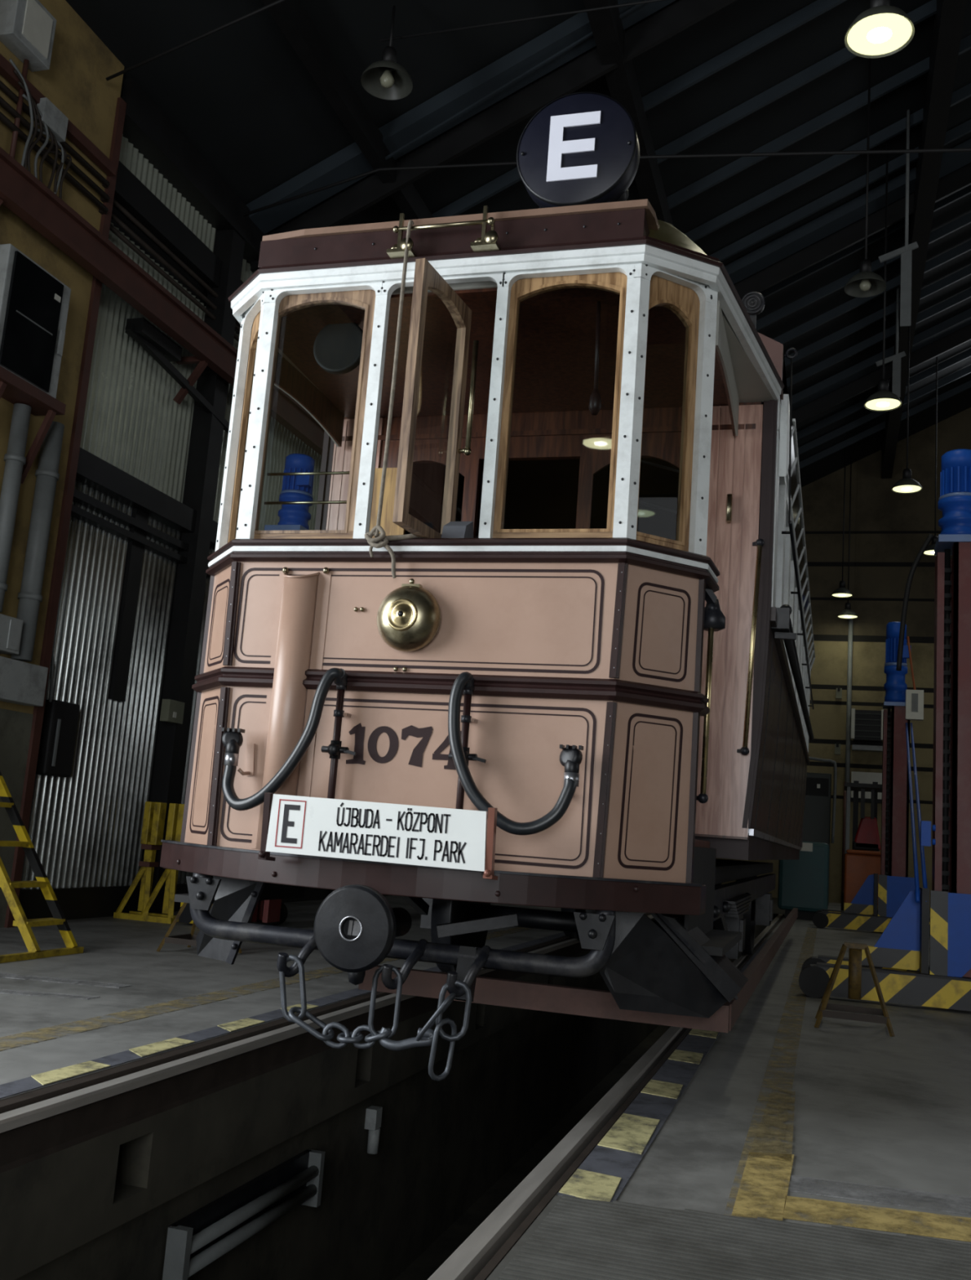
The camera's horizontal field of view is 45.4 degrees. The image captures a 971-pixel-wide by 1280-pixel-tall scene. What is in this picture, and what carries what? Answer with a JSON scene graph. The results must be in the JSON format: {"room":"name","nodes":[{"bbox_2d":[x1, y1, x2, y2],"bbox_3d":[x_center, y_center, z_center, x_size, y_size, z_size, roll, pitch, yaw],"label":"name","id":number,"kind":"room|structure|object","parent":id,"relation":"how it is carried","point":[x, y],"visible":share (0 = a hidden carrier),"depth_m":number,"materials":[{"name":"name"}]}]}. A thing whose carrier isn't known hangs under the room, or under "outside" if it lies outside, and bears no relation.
{"room":"tram depot","nodes":[
{"label":"tram depot","id":0,"kind":"room"},
{"bbox_2d":[19,479,214,889],"bbox_3d":[-2.555,0.744,11.257,0.048,3.160,5.850,1,-10,17],"label":"wall","id":1,"kind":"structure","parent":0,"point":[85,828],"depth_m":9.41,"materials":[{"name":"metal"}]},
{"bbox_2d":[35,652,79,777],"bbox_3d":[-3.227,0.552,8.720,0.135,0.926,0.440,1,-10,17],"label":"case","id":2,"kind":"object","parent":1,"relation":"attached to","point":[60,718],"visible":0.84,"depth_m":8.65,"materials":[{"name":"grey paint"}]},
{"bbox_2d":[108,508,148,702],"bbox_3d":[-2.975,-0.296,9.685,0.040,1.610,0.180,1,-10,17],"label":"trim","id":3,"kind":"structure","parent":1,"relation":"attached to","point":[135,554],"depth_m":9.64,"materials":[{"name":"black metal"}]},
{"bbox_2d":[0,0,390,919],"bbox_3d":[-2.487,-0.800,11.448,0.350,6.750,32.000,1,-10,17],"label":"wall","id":4,"kind":"structure","parent":0,"point":[75,82],"depth_m":8.64,"materials":[{"name":"paint"}]},
{"bbox_2d":[0,613,22,654],"bbox_3d":[-3.328,-0.055,7.847,0.160,0.240,0.400,1,-10,17],"label":"switch box","id":5,"kind":"object","parent":4,"relation":"attached to","point":[11,628],"visible":1,"depth_m":7.90,"materials":[{"name":"grey metal"}]},
{"bbox_2d":[0,403,31,612],"bbox_3d":[-3.280,-0.912,7.973,0.136,1.455,0.140,1,-10,17],"label":"downpipe","id":6,"kind":"object","parent":4,"relation":"attached to","point":[15,459],"visible":1,"depth_m":7.96,"materials":[{"name":"metal"}]},
{"bbox_2d":[0,708,33,928],"bbox_3d":[-3.898,0.907,6.308,0.004,1.500,4.120,1,-10,17],"label":"trim","id":7,"kind":"structure","parent":4,"relation":"attached to","point":[15,726],"depth_m":8.16,"materials":[{"name":"grey paint"}]},
{"bbox_2d":[0,656,48,706],"bbox_3d":[-3.322,0.261,7.908,0.150,0.280,0.830,1,-10,17],"label":"cable box","id":8,"kind":"object","parent":4,"relation":"attached to","point":[23,683],"visible":1,"depth_m":8.04,"materials":[{"name":"grey metal"}]},
{"bbox_2d":[0,0,56,159],"bbox_3d":[-3.200,-3.867,7.972,0.160,1.140,0.390,1,-10,17],"label":"junction box","id":9,"kind":"object","parent":4,"relation":"attached to","point":[27,28],"visible":0.92,"depth_m":7.98,"materials":[{"name":"grey metal"}]},
{"bbox_2d":[0,365,66,484],"bbox_3d":[-3.237,-1.446,7.897,0.259,0.602,0.750,1,-10,17],"label":"shelf","id":10,"kind":"object","parent":4,"relation":"attached to","point":[14,389],"visible":0.85,"depth_m":8.07,"materials":[{"name":"red paint"}]},
{"bbox_2d":[0,244,71,398],"bbox_3d":[-3.187,-2.168,8.002,0.236,0.850,0.660,1,-10,17],"label":"electrical cabinet","id":11,"kind":"object","parent":10,"relation":"on","point":[34,304],"visible":0.89,"depth_m":7.92,"materials":[{"name":"grey metal"}]},
{"bbox_2d":[10,421,64,662],"bbox_3d":[-3.192,-0.712,8.280,0.160,1.735,0.164,1,-10,17],"label":"downpipe","id":12,"kind":"object","parent":4,"relation":"attached to","point":[29,597],"visible":0.92,"depth_m":8.23,"materials":[{"name":"metal"}]},
{"bbox_2d":[0,53,116,176],"bbox_3d":[-3.290,-3.896,7.776,0.060,0.080,2.720,1,-10,17],"label":"batten","id":13,"kind":"object","parent":4,"relation":"attached to","point":[73,134],"visible":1,"depth_m":8.58,"materials":[{"name":"red paint"}]},
{"bbox_2d":[8,58,71,199],"bbox_3d":[-3.143,-3.532,8.136,0.070,0.712,0.696,1,-10,17],"label":"cable bundle","id":14,"kind":"object","parent":13,"relation":"attached to","point":[50,119],"visible":0.89,"depth_m":8.19,"materials":[{"name":"grey paint"}]},
{"bbox_2d":[4,97,126,928],"bbox_3d":[-3.188,-1.131,8.708,0.180,6.400,0.080,1,-10,17],"label":"trim","id":15,"kind":"structure","parent":4,"relation":"attached to","point":[87,351],"depth_m":8.64,"materials":[{"name":"red paint"}]},
{"bbox_2d":[0,80,218,297],"bbox_3d":[-2.609,-3.301,10.313,0.142,0.044,8.100,1,-10,17],"label":"pipe","id":16,"kind":"object","parent":4,"relation":"attached to","point":[3,87],"visible":0.39,"depth_m":9.31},
{"bbox_2d":[0,111,239,342],"bbox_3d":[-2.615,-3.084,10.274,0.162,0.044,8.100,1,-10,17],"label":"pipe","id":17,"kind":"object","parent":4,"relation":"attached to","point":[103,210],"visible":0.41,"depth_m":8.98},
{"bbox_2d":[0,96,240,332],"bbox_3d":[-2.608,-3.182,10.290,0.162,0.044,8.100,1,-10,17],"label":"pipe","id":18,"kind":"object","parent":4,"relation":"attached to","point":[104,197],"visible":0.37,"depth_m":9.02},
{"bbox_2d":[71,504,210,577],"bbox_3d":[-2.400,-0.506,11.499,0.100,0.050,5.750,1,-10,17],"label":"trim","id":19,"kind":"structure","parent":4,"relation":"attached to","point":[76,512],"depth_m":9.52,"materials":[{"name":"black metal"}]},
{"bbox_2d":[72,488,209,563],"bbox_3d":[-2.391,-0.624,11.519,0.100,0.060,5.750,1,-10,17],"label":"trim","id":20,"kind":"structure","parent":4,"relation":"attached to","point":[82,499],"depth_m":9.54,"materials":[{"name":"black metal"}]},
{"bbox_2d":[75,447,217,550],"bbox_3d":[-2.386,-0.864,11.536,0.190,0.200,5.800,1,-10,17],"label":"trim","id":21,"kind":"structure","parent":4,"relation":"attached to","point":[93,471],"depth_m":9.57,"materials":[{"name":"black metal"}]},
{"bbox_2d":[0,146,324,456],"bbox_3d":[-2.634,-2.385,10.148,0.350,0.780,8.100,1,-10,17],"label":"beam","id":22,"kind":"structure","parent":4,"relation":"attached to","point":[21,192],"depth_m":9.43,"materials":[{"name":"red paint"}]},
{"bbox_2d":[160,698,184,724],"bbox_3d":[-2.737,0.615,10.014,0.085,0.199,0.361,1,-10,17],"label":"switch","id":23,"kind":"object","parent":4,"relation":"attached to","point":[171,711],"visible":1,"depth_m":9.99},
{"bbox_2d":[113,160,244,290],"bbox_3d":[-2.231,-3.216,11.934,0.150,0.260,5.800,1,-10,17],"label":"beam","id":24,"kind":"structure","parent":4,"relation":"attached to","point":[135,197],"depth_m":9.98,"materials":[{"name":"black metal"}]},
{"bbox_2d":[138,229,244,914],"bbox_3d":[-2.659,-0.738,10.523,0.200,6.300,0.220,1,-10,17],"label":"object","id":25,"kind":"structure","parent":4,"relation":"attached to","point":[206,430],"depth_m":10.45,"materials":[{"name":"black metal"}]},
{"bbox_2d":[120,78,267,266],"bbox_3d":[-0.325,-2.667,18.102,0.250,0.320,18.700,1,-10,17],"label":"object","id":26,"kind":"structure","parent":4,"relation":"attached to","point":[150,131],"depth_m":10.10,"materials":[{"name":"black metal"}]},
{"bbox_2d":[106,0,286,80],"bbox_3d":[-0.668,-5.009,8.413,4.606,1.520,0.024,1,-10,17],"label":"overhead wire","id":27,"kind":"object","parent":4,"relation":"attached to","point":[277,2],"visible":1,"depth_m":8.77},
{"bbox_2d":[245,0,675,234],"bbox_3d":[2.674,-6.415,10.280,10.150,5.235,0.320,1,-10,17],"label":"beam","id":28,"kind":"structure","parent":4,"relation":"attached to","point":[350,161],"depth_m":10.84,"materials":[{"name":"metal"}]},
{"bbox_2d":[250,0,737,272],"bbox_3d":[2.734,-6.242,10.495,10.150,5.495,0.050,1,-10,17],"label":"beam","id":29,"kind":"structure","parent":4,"relation":"attached to","point":[678,15],"depth_m":11.00,"materials":[{"name":"black metal"}]},
{"bbox_2d":[385,0,646,159],"bbox_3d":[0.664,-5.359,10.627,3.360,1.828,0.020,1,-10,17],"label":"rod","id":30,"kind":"object","parent":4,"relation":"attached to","point":[636,6],"visible":1,"depth_m":10.73,"materials":[{"name":"blue paint"}]},
{"bbox_2d":[242,147,970,216],"bbox_3d":[3.446,-4.015,9.226,11.953,0.374,0.028,1,-10,17],"label":"overhead wire","id":31,"kind":"object","parent":4,"relation":"attached to","point":[958,149],"visible":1,"depth_m":9.76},
{"bbox_2d":[431,0,847,217],"bbox_3d":[3.068,-6.170,11.601,10.150,5.225,0.045,1,-10,17],"label":"trim","id":32,"kind":"structure","parent":4,"relation":"attached to","point":[819,7],"depth_m":11.76,"materials":[{"name":"blue paint"}]},
{"bbox_2d":[655,0,937,164],"bbox_3d":[3.335,-6.001,12.497,10.150,5.225,0.045,1,-10,17],"label":"beam","id":33,"kind":"structure","parent":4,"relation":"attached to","point":[929,9],"depth_m":12.53,"materials":[{"name":"metal"}]},
{"bbox_2d":[666,34,970,209],"bbox_3d":[3.602,-5.832,13.393,10.150,5.225,0.045,1,-10,17],"label":"beam","id":34,"kind":"structure","parent":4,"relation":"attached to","point":[920,68],"depth_m":13.35,"materials":[{"name":"metal"}]},
{"bbox_2d":[684,83,970,241],"bbox_3d":[3.869,-5.663,14.289,10.150,5.225,0.045,1,-10,17],"label":"beam","id":35,"kind":"structure","parent":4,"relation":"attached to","point":[961,95],"depth_m":14.25,"materials":[{"name":"metal"}]},
{"bbox_2d":[710,119,970,262],"bbox_3d":[4.094,-5.521,15.043,10.150,5.225,0.045,1,-10,17],"label":"beam","id":36,"kind":"structure","parent":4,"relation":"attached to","point":[965,128],"depth_m":14.96,"materials":[{"name":"metal"}]},
{"bbox_2d":[724,138,970,284],"bbox_3d":[4.262,-5.409,15.608,10.150,5.235,0.320,1,-10,17],"label":"beam","id":37,"kind":"structure","parent":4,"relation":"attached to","point":[854,211],"depth_m":15.45,"materials":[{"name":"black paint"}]},
{"bbox_2d":[733,162,970,299],"bbox_3d":[4.323,-5.237,15.822,10.150,5.495,0.050,1,-10,17],"label":"beam","id":38,"kind":"structure","parent":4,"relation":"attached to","point":[960,179],"depth_m":15.68,"materials":[{"name":"black metal"}]},
{"bbox_2d":[755,212,970,330],"bbox_3d":[4.797,-5.076,17.400,10.150,5.225,0.045,1,-10,17],"label":"beam","id":39,"kind":"structure","parent":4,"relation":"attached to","point":[965,220],"depth_m":17.29,"materials":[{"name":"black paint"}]},
{"bbox_2d":[760,185,970,297],"bbox_3d":[4.544,-5.236,16.552,10.150,5.225,0.045,1,-10,17],"label":"beam","id":40,"kind":"structure","parent":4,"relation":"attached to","point":[966,191],"depth_m":16.40,"materials":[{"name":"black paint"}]},
{"bbox_2d":[773,240,970,344],"bbox_3d":[5.050,-4.915,18.249,10.150,5.225,0.045,1,-10,17],"label":"beam","id":41,"kind":"structure","parent":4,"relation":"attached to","point":[966,247],"depth_m":18.08,"materials":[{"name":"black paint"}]},
{"bbox_2d":[784,265,970,366],"bbox_3d":[5.303,-4.755,19.098,10.150,5.225,0.045,1,-10,17],"label":"beam","id":42,"kind":"structure","parent":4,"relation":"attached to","point":[966,272],"depth_m":18.88,"materials":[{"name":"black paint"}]},
{"bbox_2d":[786,288,970,387],"bbox_3d":[5.556,-4.595,19.947,10.150,5.225,0.045,1,-10,17],"label":"beam","id":43,"kind":"structure","parent":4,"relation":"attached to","point":[966,295],"depth_m":19.73,"materials":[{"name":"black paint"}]},
{"bbox_2d":[798,364,970,455],"bbox_3d":[6.597,-3.937,23.436,10.150,5.225,0.045,1,-10,17],"label":"trim","id":44,"kind":"structure","parent":4,"relation":"attached to","point":[967,370],"depth_m":23.18,"materials":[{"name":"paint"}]},
{"bbox_2d":[799,380,970,469],"bbox_3d":[6.850,-3.776,24.284,10.150,5.225,0.045,1,-10,17],"label":"trim","id":45,"kind":"structure","parent":4,"relation":"attached to","point":[967,385],"depth_m":24.01,"materials":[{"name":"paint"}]},
{"bbox_2d":[80,133,321,530],"bbox_3d":[-2.338,-2.385,11.783,0.052,3.200,5.850,1,-10,17],"label":"wall","id":46,"kind":"structure","parent":0,"point":[133,422],"depth_m":10.00,"materials":[{"name":"metal"}]},
{"bbox_2d":[0,942,678,1279],"bbox_3d":[-0.568,2.834,6.479,0.265,1.450,25.000,1,-10,17],"label":"pit","id":47,"kind":"structure","parent":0,"point":[104,1206],"depth_m":5.64,"materials":[{"name":"concrete"}]},
{"bbox_2d":[162,1149,324,1279],"bbox_3d":[-0.957,2.356,4.760,0.087,0.230,1.210,1,-10,17],"label":"lamp","id":48,"kind":"object","parent":47,"relation":"attached to","point":[193,1242],"visible":1,"depth_m":4.65,"materials":[{"name":"black metal"}]},
{"bbox_2d":[364,1105,382,1154],"bbox_3d":[-0.612,2.513,5.957,0.069,0.262,0.234,1,-10,17],"label":"socket","id":49,"kind":"object","parent":47,"relation":"attached to","point":[373,1113],"visible":1,"depth_m":5.96,"materials":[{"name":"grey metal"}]},
{"bbox_2d":[369,467,404,537],"bbox_3d":[-0.512,-0.487,5.896,0.200,0.800,0.020,1,-10,17],"label":"window frame","id":50,"kind":"structure","parent":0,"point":[390,528],"depth_m":5.93,"materials":[{"name":"wood"}]},
{"bbox_2d":[0,895,970,1278],"bbox_3d":[5.543,2.803,8.479,17.600,0.156,32.200,1,-10,17],"label":"floor","id":51,"kind":"structure","parent":0,"point":[777,1115],"depth_m":4.64,"materials":[{"name":"concrete"}]},
{"bbox_2d":[0,771,84,963],"bbox_3d":[-3.066,1.060,6.848,1.090,1.498,1.060,1,-10,17],"label":"step ladder","id":52,"kind":"object","parent":51,"relation":"on","point":[24,925],"visible":1,"depth_m":7.00,"materials":[{"name":"metal"}]},
{"bbox_2d":[113,801,184,924],"bbox_3d":[-2.696,1.815,9.547,0.538,0.950,0.273,1,-10,17],"label":"support stand","id":53,"kind":"object","parent":51,"relation":"on","point":[154,813],"visible":0.7,"depth_m":9.56,"materials":[{"name":"yellow paint"}]},
{"bbox_2d":[156,902,241,953],"bbox_3d":[-1.836,1.806,7.560,0.408,0.449,0.403,1,-10,17],"label":"jack stand","id":54,"kind":"object","parent":51,"relation":"on","point":[188,940],"visible":0.31,"depth_m":7.45,"materials":[{"name":"yellow paint"}]},
{"bbox_2d":[178,453,315,925],"bbox_3d":[-1.874,0.389,9.832,0.672,3.970,0.800,1,-10,17],"label":"lift column","id":55,"kind":"structure","parent":51,"relation":"on","point":[295,487],"depth_m":9.82,"materials":[{"name":"metal"}]},
{"bbox_2d":[0,912,656,1173],"bbox_3d":[-0.418,2.064,6.685,0.168,0.154,24.800,1,-10,17],"label":"rail","id":56,"kind":"object","parent":51,"relation":"on","point":[37,1124],"visible":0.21,"depth_m":4.17,"materials":[{"name":"metal"}]},
{"bbox_2d":[160,91,815,1032],"bbox_3d":[1.200,0.558,8.963,2.575,3.840,10.752,1,-10,17],"label":"tram","id":57,"kind":"object","parent":56,"relation":"on","point":[595,640],"visible":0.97,"depth_m":4.39,"materials":[{"name":"beige paint"}]},
{"bbox_2d":[279,954,471,1081],"bbox_3d":[-0.391,1.268,3.911,0.700,0.353,0.086,1,-10,17],"label":"chain","id":58,"kind":"object","parent":57,"relation":"hanging from","point":[426,1037],"visible":1,"depth_m":3.88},
{"bbox_2d":[265,794,487,871],"bbox_3d":[-0.365,0.632,3.834,0.775,0.200,0.013,1,-10,17],"label":"board","id":59,"kind":"object","parent":57,"relation":"attached to","point":[360,830],"visible":1,"depth_m":3.82,"materials":[{"name":"white metal"}]},
{"bbox_2d":[364,219,422,577],"bbox_3d":[-0.293,-0.921,4.394,0.240,1.407,0.074,4,-9,2],"label":"rope","id":60,"kind":"object","parent":57,"relation":"hanging from","point":[375,531],"visible":0.99,"depth_m":4.36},
{"bbox_2d":[697,603,717,803],"bbox_3d":[0.829,0.235,4.385,0.041,0.760,0.067,13,-13,-43],"label":"handrail","id":61,"kind":"object","parent":57,"relation":"attached to","point":[711,609],"depth_m":4.38,"materials":[{"name":"metal"}]},
{"bbox_2d":[737,538,764,755],"bbox_3d":[1.207,0.025,5.279,0.091,1.000,0.056,1,-10,17],"label":"handrail","id":62,"kind":"object","parent":57,"relation":"attached to","point":[751,583],"depth_m":5.29,"materials":[{"name":"metal"}]},
{"bbox_2d":[427,914,785,1279],"bbox_3d":[1.092,2.099,6.228,0.118,0.154,24.800,1,-10,17],"label":"rail","id":63,"kind":"object","parent":51,"relation":"on","point":[482,1251],"visible":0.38,"depth_m":3.14,"materials":[{"name":"metal"}]},
{"bbox_2d":[486,1195,970,1279],"bbox_3d":[1.141,1.031,0.286,3.360,0.007,5.640,1,-10,17],"label":"floor","id":64,"kind":"structure","parent":51,"relation":"on","point":[572,1238],"depth_m":2.63,"materials":[{"name":"concrete"}]},
{"bbox_2d":[777,841,829,920],"bbox_3d":[4.736,3.565,17.264,0.700,1.120,1.015,1,-10,17],"label":"cabinet","id":65,"kind":"object","parent":51,"relation":"on","point":[803,882],"visible":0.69,"depth_m":16.80,"materials":[{"name":"metal"}]},
{"bbox_2d":[803,756,837,904],"bbox_3d":[6.549,3.764,23.015,0.755,2.880,0.680,1,-10,17],"label":"control cubicle","id":66,"kind":"object","parent":51,"relation":"on","point":[817,813],"visible":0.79,"depth_m":22.82,"materials":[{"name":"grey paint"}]},
{"bbox_2d":[841,782,847,890],"bbox_3d":[7.444,4.201,24.086,0.067,2.500,0.070,1,-10,17],"label":"standpipe","id":67,"kind":"object","parent":51,"relation":"on","point":[845,791],"visible":0.5,"depth_m":24.10,"materials":[{"name":"metal"}]},
{"bbox_2d":[814,942,895,1036],"bbox_3d":[2.021,1.892,6.362,0.408,0.449,0.403,1,-10,17],"label":"jack stand","id":68,"kind":"object","parent":51,"relation":"on","point":[855,992],"visible":1,"depth_m":6.33,"materials":[{"name":"yellow paint"}]},
{"bbox_2d":[841,780,882,911],"bbox_3d":[6.032,3.305,18.420,0.700,2.200,1.500,1,-10,17],"label":"forklift","id":69,"kind":"object","parent":51,"relation":"on","point":[864,860],"visible":0.62,"depth_m":17.91,"materials":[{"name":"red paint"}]},
{"bbox_2d":[813,621,930,936],"bbox_3d":[5.227,1.803,15.592,1.490,4.110,0.800,1,-10,17],"label":"lift column","id":70,"kind":"structure","parent":51,"relation":"on","point":[873,908],"depth_m":15.25,"materials":[{"name":"metal"}]},
{"bbox_2d":[799,448,970,1011],"bbox_3d":[2.993,0.552,8.011,1.490,3.760,0.800,1,-10,17],"label":"lift column","id":71,"kind":"structure","parent":51,"relation":"on","point":[900,957],"depth_m":7.69,"materials":[{"name":"metal"}]},
{"bbox_2d":[906,722,920,902],"bbox_3d":[4.171,1.395,11.404,0.030,2.081,7.973,1,-10,19],"label":"air hose","id":72,"kind":"object","parent":71,"relation":"attached to","point":[913,815],"visible":1,"depth_m":9.30,"materials":[{"name":"blue paint"}]},
{"bbox_2d":[911,722,928,902],"bbox_3d":[4.224,1.396,11.388,0.030,2.081,7.974,1,-10,19],"label":"air hose","id":73,"kind":"object","parent":71,"relation":"attached to","point":[919,814],"visible":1,"depth_m":9.91,"materials":[{"name":"rubber"}]},
{"bbox_2d":[920,820,936,846],"bbox_3d":[2.879,1.260,7.551,0.090,0.160,0.080,1,-10,17],"label":"switch","id":74,"kind":"object","parent":71,"relation":"attached to","point":[926,826],"depth_m":7.52,"materials":[{"name":"blue paint"}]},
{"bbox_2d":[65,0,970,487],"bbox_3d":[6.191,-6.356,9.909,17.800,5.500,32.400,1,-10,17],"label":"ceiling","id":75,"kind":"structure","parent":0,"point":[240,94],"depth_m":11.86,"materials":[{"name":"metal"}]},
{"bbox_2d":[360,5,413,99],"bbox_3d":[-0.774,-4.829,9.450,0.420,0.730,0.420,1,-10,17],"label":"pendant lamp","id":76,"kind":"object","parent":75,"relation":"hanging from","point":[385,79],"visible":1,"depth_m":9.46,"materials":[{"name":"grey metal"}]},
{"bbox_2d":[379,0,666,41],"bbox_3d":[2.120,-4.952,8.737,6.250,0.117,0.020,1,-10,17],"label":"overhead wire","id":77,"kind":"object","parent":75,"relation":"attached to","point":[646,1],"visible":1,"depth_m":9.27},
{"bbox_2d":[583,0,674,226],"bbox_3d":[2.140,-4.891,13.969,0.200,0.320,25.900,1,-10,17],"label":"beam","id":78,"kind":"structure","parent":75,"relation":"attached to","point":[606,25],"depth_m":11.18,"materials":[{"name":"black metal"}]},
{"bbox_2d":[831,448,853,597],"bbox_3d":[7.493,-2.486,24.273,0.420,3.186,0.420,1,-10,17],"label":"pendant lamp","id":79,"kind":"object","parent":75,"relation":"hanging from","point":[842,592],"visible":1,"depth_m":24.09,"materials":[{"name":"grey metal"}]},
{"bbox_2d":[832,593,852,596],"bbox_3d":[7.379,-0.935,24.015,0.391,0.022,0.391,1,-10,17],"label":"diffuser","id":80,"kind":"object","parent":79,"relation":"attached to","point":[833,594],"depth_m":24.00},
{"bbox_2d":[837,457,858,618],"bbox_3d":[7.832,-2.229,24.972,0.420,3.540,0.420,1,-10,17],"label":"pendant lamp","id":81,"kind":"object","parent":75,"relation":"hanging from","point":[848,613],"visible":1,"depth_m":24.78,"materials":[{"name":"grey metal"}]},
{"bbox_2d":[844,57,887,297],"bbox_3d":[4.065,-5.002,12.345,0.420,2.765,0.420,1,-10,17],"label":"pendant lamp","id":82,"kind":"object","parent":75,"relation":"hanging from","point":[867,283],"visible":0.99,"depth_m":12.23,"materials":[{"name":"grey metal"}]},
{"bbox_2d":[844,0,915,57],"bbox_3d":[2.617,-5.522,7.626,0.420,3.470,0.420,1,-10,17],"label":"pendant lamp","id":83,"kind":"object","parent":75,"relation":"hanging from","point":[884,29],"visible":1,"depth_m":7.32,"materials":[{"name":"grey metal"}]},
{"bbox_2d":[847,13,912,55],"bbox_3d":[2.492,-3.832,7.344,0.391,0.022,0.391,1,-10,17],"label":"diffuser","id":84,"kind":"object","parent":83,"relation":"attached to","point":[876,33],"depth_m":7.33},
{"bbox_2d":[789,308,970,410],"bbox_3d":[5.837,-4.412,20.889,10.150,5.235,0.320,1,-10,17],"label":"beam","id":85,"kind":"structure","parent":75,"relation":"attached to","point":[955,323],"depth_m":20.57,"materials":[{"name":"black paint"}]},
{"bbox_2d":[791,324,970,426],"bbox_3d":[5.898,-4.240,21.103,10.150,5.495,0.050,1,-10,17],"label":"beam","id":86,"kind":"structure","parent":75,"relation":"attached to","point":[954,340],"depth_m":20.85,"materials":[{"name":"black metal"}]},
{"bbox_2d":[864,139,902,411],"bbox_3d":[4.802,-4.461,13.943,0.420,3.452,0.420,1,-10,17],"label":"pendant lamp","id":87,"kind":"object","parent":75,"relation":"hanging from","point":[884,400],"visible":0.99,"depth_m":13.72,"materials":[{"name":"grey metal"}]},
{"bbox_2d":[866,398,901,410],"bbox_3d":[4.678,-2.780,13.662,0.391,0.022,0.391,1,-10,17],"label":"diffuser","id":88,"kind":"object","parent":87,"relation":"attached to","point":[872,404],"depth_m":13.65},
{"bbox_2d":[796,348,970,439],"bbox_3d":[6.344,-4.097,22.587,10.150,5.225,0.045,1,-10,17],"label":"beam","id":89,"kind":"structure","parent":75,"relation":"attached to","point":[953,361],"depth_m":22.37,"materials":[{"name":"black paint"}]},
{"bbox_2d":[875,286,906,397],"bbox_3d":[6.304,-4.672,18.041,0.445,1.910,0.040,1,-10,17],"label":"hanger","id":90,"kind":"object","parent":75,"relation":"hanging from","point":[896,358],"visible":0.78,"depth_m":17.95,"materials":[{"name":"grey paint"}]},
{"bbox_2d":[879,109,919,326],"bbox_3d":[4.898,-5.006,13.752,0.445,2.755,0.040,1,-10,17],"label":"hanger","id":91,"kind":"object","parent":75,"relation":"hanging from","point":[906,252],"visible":1,"depth_m":13.63,"materials":[{"name":"grey paint"}]},
{"bbox_2d":[892,326,922,493],"bbox_3d":[6.295,-3.967,17.275,0.420,3.590,0.420,1,-10,17],"label":"pendant lamp","id":92,"kind":"object","parent":75,"relation":"hanging from","point":[907,485],"visible":0.99,"depth_m":17.02,"materials":[{"name":"grey metal"}]},
{"bbox_2d":[893,484,921,493],"bbox_3d":[6.166,-2.218,16.983,0.391,0.022,0.391,1,-10,17],"label":"diffuser","id":93,"kind":"object","parent":92,"relation":"attached to","point":[896,488],"depth_m":16.98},
{"bbox_2d":[924,356,938,555],"bbox_3d":[8.178,-3.438,21.067,0.420,3.828,0.420,1,-10,17],"label":"pendant lamp","id":94,"kind":"object","parent":75,"relation":"hanging from","point":[930,551],"visible":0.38,"depth_m":20.95,"materials":[{"name":"grey metal"}]},
{"bbox_2d":[395,1024,671,1279],"bbox_3d":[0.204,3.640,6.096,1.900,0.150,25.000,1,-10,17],"label":"rail","id":95,"kind":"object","parent":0,"point":[425,1265],"depth_m":8.55,"materials":[{"name":"metal"}]},
{"bbox_2d":[678,897,785,962],"bbox_3d":[4.790,5.719,21.410,2.000,1.750,7.200,1,-10,17],"label":"wall","id":96,"kind":"structure","parent":0,"point":[759,928],"depth_m":18.02,"materials":[{"name":"concrete"}]},
{"bbox_2d":[715,407,970,911],"bbox_3d":[10.630,-2.290,24.891,17.600,16.000,0.200,1,-10,17],"label":"wall","id":97,"kind":"structure","parent":0,"point":[889,529],"depth_m":25.19,"materials":[{"name":"paint"}]},
{"bbox_2d":[261,0,433,220],"bbox_3d":[0.027,-3.931,14.418,0.130,0.240,25.900,1,-10,17],"label":"beam","id":98,"kind":"structure","parent":97,"relation":"attached to","point":[291,16],"depth_m":10.02,"materials":[{"name":"black metal"}]},
{"bbox_2d":[835,742,841,755],"bbox_3d":[7.521,2.310,24.781,0.120,0.260,0.120,1,-10,17],"label":"box","id":99,"kind":"object","parent":97,"relation":"attached to","point":[837,746],"visible":1,"depth_m":24.74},
{"bbox_2d":[836,686,842,698],"bbox_3d":[7.608,1.130,24.977,0.120,0.260,0.120,1,-10,17],"label":"box","id":100,"kind":"object","parent":97,"relation":"attached to","point":[839,691],"visible":1,"depth_m":24.93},
{"bbox_2d":[845,618,853,782],"bbox_3d":[7.712,2.443,24.698,0.095,6.200,0.100,1,-10,17],"label":"conduit","id":101,"kind":"object","parent":97,"relation":"attached to","point":[851,620],"visible":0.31,"depth_m":24.85,"materials":[{"name":"metal"}]},
{"bbox_2d":[850,771,882,803],"bbox_3d":[8.051,3.106,24.472,0.690,0.630,0.120,1,-10,17],"label":"notice board","id":102,"kind":"object","parent":97,"relation":"attached to","point":[863,777],"visible":0.36,"depth_m":24.45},
{"bbox_2d":[851,708,884,751],"bbox_3d":[8.079,1.907,24.521,0.680,0.850,0.440,1,-10,17],"label":"heater","id":103,"kind":"object","parent":97,"relation":"attached to","point":[867,726],"visible":0.9,"depth_m":24.38,"materials":[{"name":"black metal"}]},
{"bbox_2d":[852,744,883,751],"bbox_3d":[8.085,2.288,24.521,0.650,0.100,0.300,1,-10,17],"label":"shelf","id":104,"kind":"object","parent":103,"relation":"attached to","point":[855,747],"depth_m":24.40,"materials":[{"name":"grey metal"}]},
{"bbox_2d":[881,0,967,478],"bbox_3d":[5.177,-6.170,13.305,0.220,0.650,25.900,1,-10,17],"label":"beam","id":105,"kind":"structure","parent":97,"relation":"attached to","point":[949,18],"depth_m":14.03,"materials":[{"name":"black metal"}]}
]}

